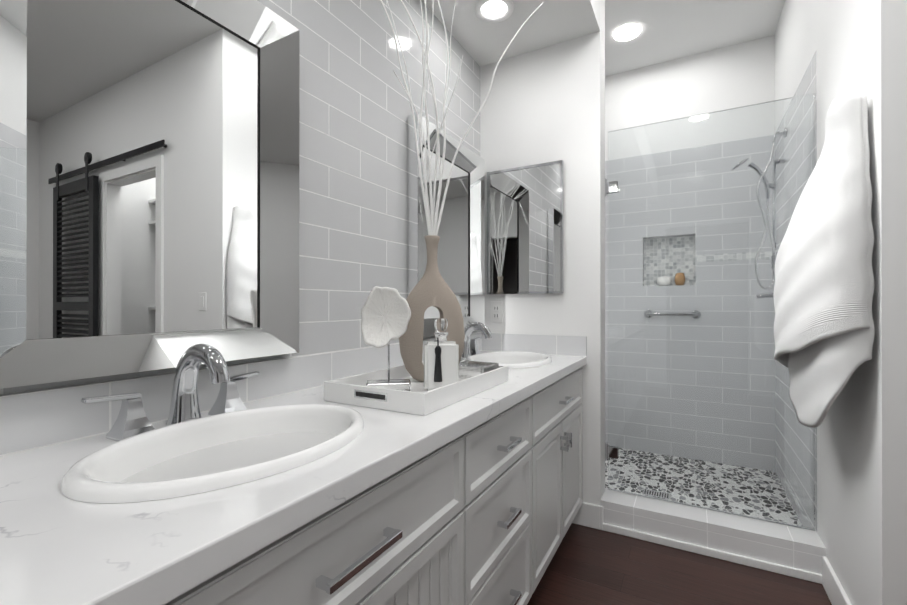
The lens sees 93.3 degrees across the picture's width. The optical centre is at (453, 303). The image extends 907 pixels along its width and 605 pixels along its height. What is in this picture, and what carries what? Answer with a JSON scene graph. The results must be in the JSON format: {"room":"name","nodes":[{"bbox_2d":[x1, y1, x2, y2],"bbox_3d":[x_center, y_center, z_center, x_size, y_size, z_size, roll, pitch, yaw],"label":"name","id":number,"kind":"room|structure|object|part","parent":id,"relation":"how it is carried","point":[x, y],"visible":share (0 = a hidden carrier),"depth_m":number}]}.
{"room":"bathroom","nodes":[
{"label":"bathroom","id":0,"kind":"room"},
{"bbox_2d":[0,0,479,394],"bbox_3d":[-0.542,-0.300,1.288,0.120,2.800,5.200,0,0,29],"label":"tiled wall","id":1,"kind":"structure","parent":0,"point":[355,111],"depth_m":1.51},
{"bbox_2d":[0,0,298,388],"bbox_3d":[-0.628,-0.326,0.954,0.050,0.930,0.668,0,0,29],"label":"vanity mirror","id":2,"kind":"object","parent":1,"relation":"attached to","point":[149,185],"visible":1,"depth_m":0.92},
{"bbox_2d":[408,113,484,336],"bbox_3d":[-0.011,-0.324,2.065,0.050,0.930,0.655,0,0,29],"label":"vanity mirror","id":3,"kind":"object","parent":1,"relation":"attached to","point":[461,253],"visible":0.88,"depth_m":2.12},
{"bbox_2d":[422,0,599,66],"bbox_3d":[-0.492,-1.522,0.587,0.650,0.360,3.820,0,0,29],"label":"ceiling","id":4,"kind":"structure","parent":0,"point":[546,24],"depth_m":2.06},
{"bbox_2d":[475,0,513,22],"bbox_3d":[0.184,-1.333,1.938,0.176,0.010,0.176,0,0,29],"label":"recessed light","id":5,"kind":"object","parent":4,"relation":"in","point":[492,11],"visible":1,"depth_m":1.94},
{"bbox_2d":[480,0,604,505],"bbox_3d":[0.467,-0.298,2.311,0.650,2.800,0.130,0,0,29],"label":"wall","id":6,"kind":"structure","parent":0,"point":[544,105],"depth_m":2.17},
{"bbox_2d":[491,301,501,321],"bbox_3d":[0.237,0.044,2.359,0.070,0.115,0.008,0,0,29],"label":"electrical outlet plate","id":7,"kind":"object","parent":6,"relation":"attached to","point":[499,303],"depth_m":2.36},
{"bbox_3d":[0.235,0.044,2.357,0.034,0.075,0.004,0,0,29],"label":"electrical outlets","id":8,"kind":"part","parent":7,"relation":"part of"},
{"bbox_2d":[487,160,563,293],"bbox_3d":[0.373,-0.391,2.276,0.420,0.675,0.021,0,0,29],"label":"mirror","id":9,"kind":"object","parent":6,"relation":"attached to","point":[525,229],"visible":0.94,"depth_m":2.26},
{"bbox_2d":[605,179,618,460],"bbox_3d":[0.815,0.082,2.202,0.061,1.450,0.030,0,0,29],"label":"shower door hinge","id":10,"kind":"object","parent":6,"relation":"attached to","point":[610,450],"visible":0.94,"depth_m":2.19},
{"bbox_2d":[608,93,814,530],"bbox_3d":[1.162,0.034,2.009,0.830,1.845,0.010,0,0,29],"label":"door glass","id":11,"kind":"object","parent":10,"relation":"attached to","point":[623,365],"visible":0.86,"depth_m":2.00},
{"bbox_2d":[572,502,851,604],"bbox_3d":[0.955,1.043,1.629,2.163,0.115,0.584,0,0,29],"label":"baseboard","id":12,"kind":"structure","parent":6,"relation":"attached to","point":[758,564],"depth_m":1.83},
{"bbox_2d":[600,488,825,573],"bbox_3d":[1.130,1.031,1.960,0.852,0.140,0.165,0,0,29],"label":"shower curb","id":13,"kind":"structure","parent":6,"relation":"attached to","point":[790,546],"depth_m":1.88},
{"bbox_2d":[527,523,831,604],"bbox_3d":[1.381,1.148,0.216,4.520,0.100,5.200,0,0,29],"label":"floor","id":14,"kind":"structure","parent":0,"point":[589,566],"depth_m":1.71},
{"bbox_2d":[144,362,586,604],"bbox_3d":[-0.274,0.699,1.024,0.600,0.800,2.804,0,0,29],"label":"bathroom vanity","id":15,"kind":"object","parent":14,"relation":"on","point":[479,516],"depth_m":0.95},
{"bbox_2d":[0,354,586,604],"bbox_3d":[-0.278,0.279,1.036,0.583,0.040,2.818,0,0,29],"label":"countertop","id":16,"kind":"structure","parent":15,"relation":"on","point":[54,550],"depth_m":0.51},
{"bbox_2d":[76,343,263,433],"bbox_3d":[-0.533,0.171,0.898,0.178,0.176,0.356,0,0,29],"label":"faucet","id":17,"kind":"object","parent":16,"relation":"on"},
{"bbox_2d":[8,394,407,533],"bbox_3d":[-0.390,0.325,0.796,0.368,0.172,0.516,0,0,29],"label":"sink","id":18,"kind":"object","parent":16,"relation":"in","point":[139,478],"depth_m":0.77},
{"bbox_2d":[324,361,507,415],"bbox_3d":[-0.081,0.234,1.293,0.320,0.050,0.520,0,0,29],"label":"decorative tray","id":19,"kind":"object","parent":16,"relation":"on","point":[418,399],"visible":0.73,"depth_m":1.11},
{"bbox_2d":[354,389,386,401],"bbox_3d":[-0.207,0.228,1.067,0.104,0.020,0.003,0,0,29],"label":"trim","id":20,"kind":"structure","parent":19,"relation":"attached to","point":[385,394],"depth_m":1.06},
{"bbox_2d":[356,391,384,399],"bbox_3d":[-0.207,0.228,1.067,0.094,0.012,0.003,0,0,29],"label":"handle slot of the decor tray","id":21,"kind":"object","parent":20,"relation":"attached to","point":[371,395],"visible":1,"depth_m":1.06},
{"bbox_2d":[366,379,410,390],"bbox_3d":[-0.185,0.235,1.220,0.124,0.028,0.072,0,0,-9],"label":"base","id":22,"kind":"object","parent":19,"relation":"on","point":[401,384],"visible":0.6,"depth_m":1.19},
{"bbox_2d":[388,344,389,381],"bbox_3d":[-0.185,0.168,1.220,0.006,0.107,0.006,0,0,29],"label":"stem","id":23,"kind":"object","parent":22,"relation":"on","point":[388,362],"visible":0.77,"depth_m":1.22},
{"bbox_2d":[361,286,410,347],"bbox_3d":[-0.190,0.037,1.196,0.119,0.173,0.084,0,0,29],"label":"sculpture","id":24,"kind":"object","parent":23,"relation":"on","point":[385,315],"visible":1,"depth_m":1.20},
{"bbox_2d":[399,235,464,381],"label":"vase","id":25,"kind":"object","parent":19,"relation":"on","point":[431,288],"visible":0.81,"depth_m":1.37},
{"bbox_2d":[381,0,542,234],"bbox_3d":[-0.016,-0.761,1.392,0.480,1.183,0.492,0,0,29],"label":"branches","id":26,"kind":"object","parent":25,"relation":"in","point":[431,215],"visible":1,"depth_m":1.39},
{"bbox_2d":[424,341,458,390],"bbox_3d":[-0.036,0.179,1.240,0.098,0.140,0.050,0,0,-9],"label":"bottle","id":27,"kind":"object","parent":19,"relation":"on","point":[450,360],"visible":0.75,"depth_m":1.22},
{"bbox_2d":[434,332,447,341],"bbox_3d":[-0.036,0.096,1.240,0.042,0.028,0.042,0,0,29],"label":"bottle neck","id":28,"kind":"object","parent":27,"relation":"on","point":[442,336],"visible":0.92,"depth_m":1.23},
{"bbox_2d":[434,337,441,381],"bbox_3d":[-0.044,0.157,1.211,0.024,0.124,0.024,0,0,29],"label":"tassel","id":29,"kind":"object","parent":28,"relation":"hanging from","point":[438,373],"visible":1,"depth_m":1.20},
{"bbox_2d":[434,318,447,331],"bbox_3d":[-0.036,0.062,1.240,0.040,0.040,0.040,0,0,29],"label":"stopper","id":30,"kind":"object","parent":28,"relation":"on","point":[440,324],"visible":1,"depth_m":1.23},
{"bbox_2d":[459,361,498,380],"bbox_3d":[0.069,0.224,1.406,0.123,0.052,0.133,0,0,29],"label":"tray","id":31,"kind":"object","parent":19,"relation":"on","point":[468,369],"visible":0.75,"depth_m":1.36},
{"bbox_2d":[463,322,495,353],"bbox_3d":[0.101,0.173,2.039,0.178,0.176,0.356,0,0,29],"label":"faucet","id":32,"kind":"object","parent":16,"relation":"on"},
{"bbox_2d":[460,350,563,369],"bbox_3d":[0.254,0.327,1.954,0.368,0.172,0.516,0,0,29],"label":"sink","id":33,"kind":"object","parent":16,"relation":"in","point":[514,359],"depth_m":2.12},
{"bbox_2d":[605,448,801,525],"bbox_3d":[1.128,1.080,2.622,1.500,0.045,1.000,0,0,29],"label":"pebble shower floor","id":34,"kind":"structure","parent":14,"relation":"on","point":[686,497],"depth_m":2.52},
{"bbox_2d":[642,489,670,499],"bbox_3d":[1.126,1.054,2.372,0.140,0.004,0.080,0,0,29],"label":"floor drain","id":35,"kind":"object","parent":34,"relation":"on","point":[647,491],"depth_m":2.36},
{"bbox_2d":[605,35,774,160],"bbox_3d":[1.444,-1.382,3.092,1.600,0.630,0.120,0,0,29],"label":"wall","id":36,"kind":"structure","parent":0,"point":[733,76],"depth_m":2.92},
{"bbox_2d":[605,135,774,471],"bbox_3d":[1.444,0.018,3.089,1.600,2.170,0.120,0,0,29],"label":"wall tile","id":37,"kind":"structure","parent":36,"relation":"attached to","point":[647,444],"depth_m":2.91},
{"bbox_2d":[644,236,694,285],"bbox_3d":[1.553,-0.302,3.081,0.330,0.350,0.030,0,0,29],"label":"mosaic","id":38,"kind":"object","parent":37,"relation":"attached to","point":[667,253],"depth_m":3.06},
{"bbox_2d":[657,273,684,285],"bbox_3d":[1.535,-0.174,3.022,0.182,0.092,0.096,0,0,29],"label":"decorative jar","id":39,"kind":"object","parent":38,"relation":"in","point":[665,279],"depth_m":3.00},
{"bbox_2d":[644,310,700,318],"bbox_3d":[1.505,0.073,2.953,0.350,0.060,0.057,0,0,29],"label":"grab bar","id":40,"kind":"object","parent":37,"relation":"attached to","point":[695,314],"depth_m":2.92},
{"bbox_2d":[696,251,771,261],"bbox_3d":[1.838,-0.307,2.807,0.433,0.050,0.012,0,0,29],"label":"band","id":41,"kind":"object","parent":37,"relation":"attached to","point":[709,257],"depth_m":2.81},
{"bbox_2d":[605,0,784,76],"bbox_3d":[1.381,-1.752,0.222,4.520,0.100,5.200,0,0,29],"label":"ceiling","id":42,"kind":"structure","parent":0,"point":[673,29],"depth_m":2.62},
{"bbox_2d":[613,24,640,40],"bbox_3d":[1.085,-1.694,2.674,0.160,0.008,0.160,0,0,29],"label":"recessed light","id":43,"kind":"object","parent":42,"relation":"in","point":[627,32],"visible":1,"depth_m":2.66},
{"bbox_2d":[775,51,816,531],"bbox_3d":[1.820,0.017,2.222,0.100,2.170,1.030,0,0,29],"label":"tiled wall","id":44,"kind":"structure","parent":0,"point":[807,85],"depth_m":2.17},
{"bbox_2d":[731,127,786,298],"bbox_3d":[1.737,-0.434,2.445,0.258,1.083,0.198,0,0,29],"label":"shower head","id":45,"kind":"object","parent":44,"relation":"attached to","point":[767,223],"depth_m":2.40},
{"bbox_2d":[775,0,906,604],"bbox_3d":[1.650,-0.299,1.917,0.100,2.800,1.730,0,0,29],"label":"wall","id":46,"kind":"structure","parent":0,"point":[861,47],"depth_m":1.24},
{"bbox_2d":[774,95,874,427],"bbox_3d":[1.271,-0.105,1.526,0.180,1.054,0.660,0,0,29],"label":"hanging towel","id":47,"kind":"object","parent":46,"relation":"hanging from","point":[824,331],"visible":1,"depth_m":1.29}
]}

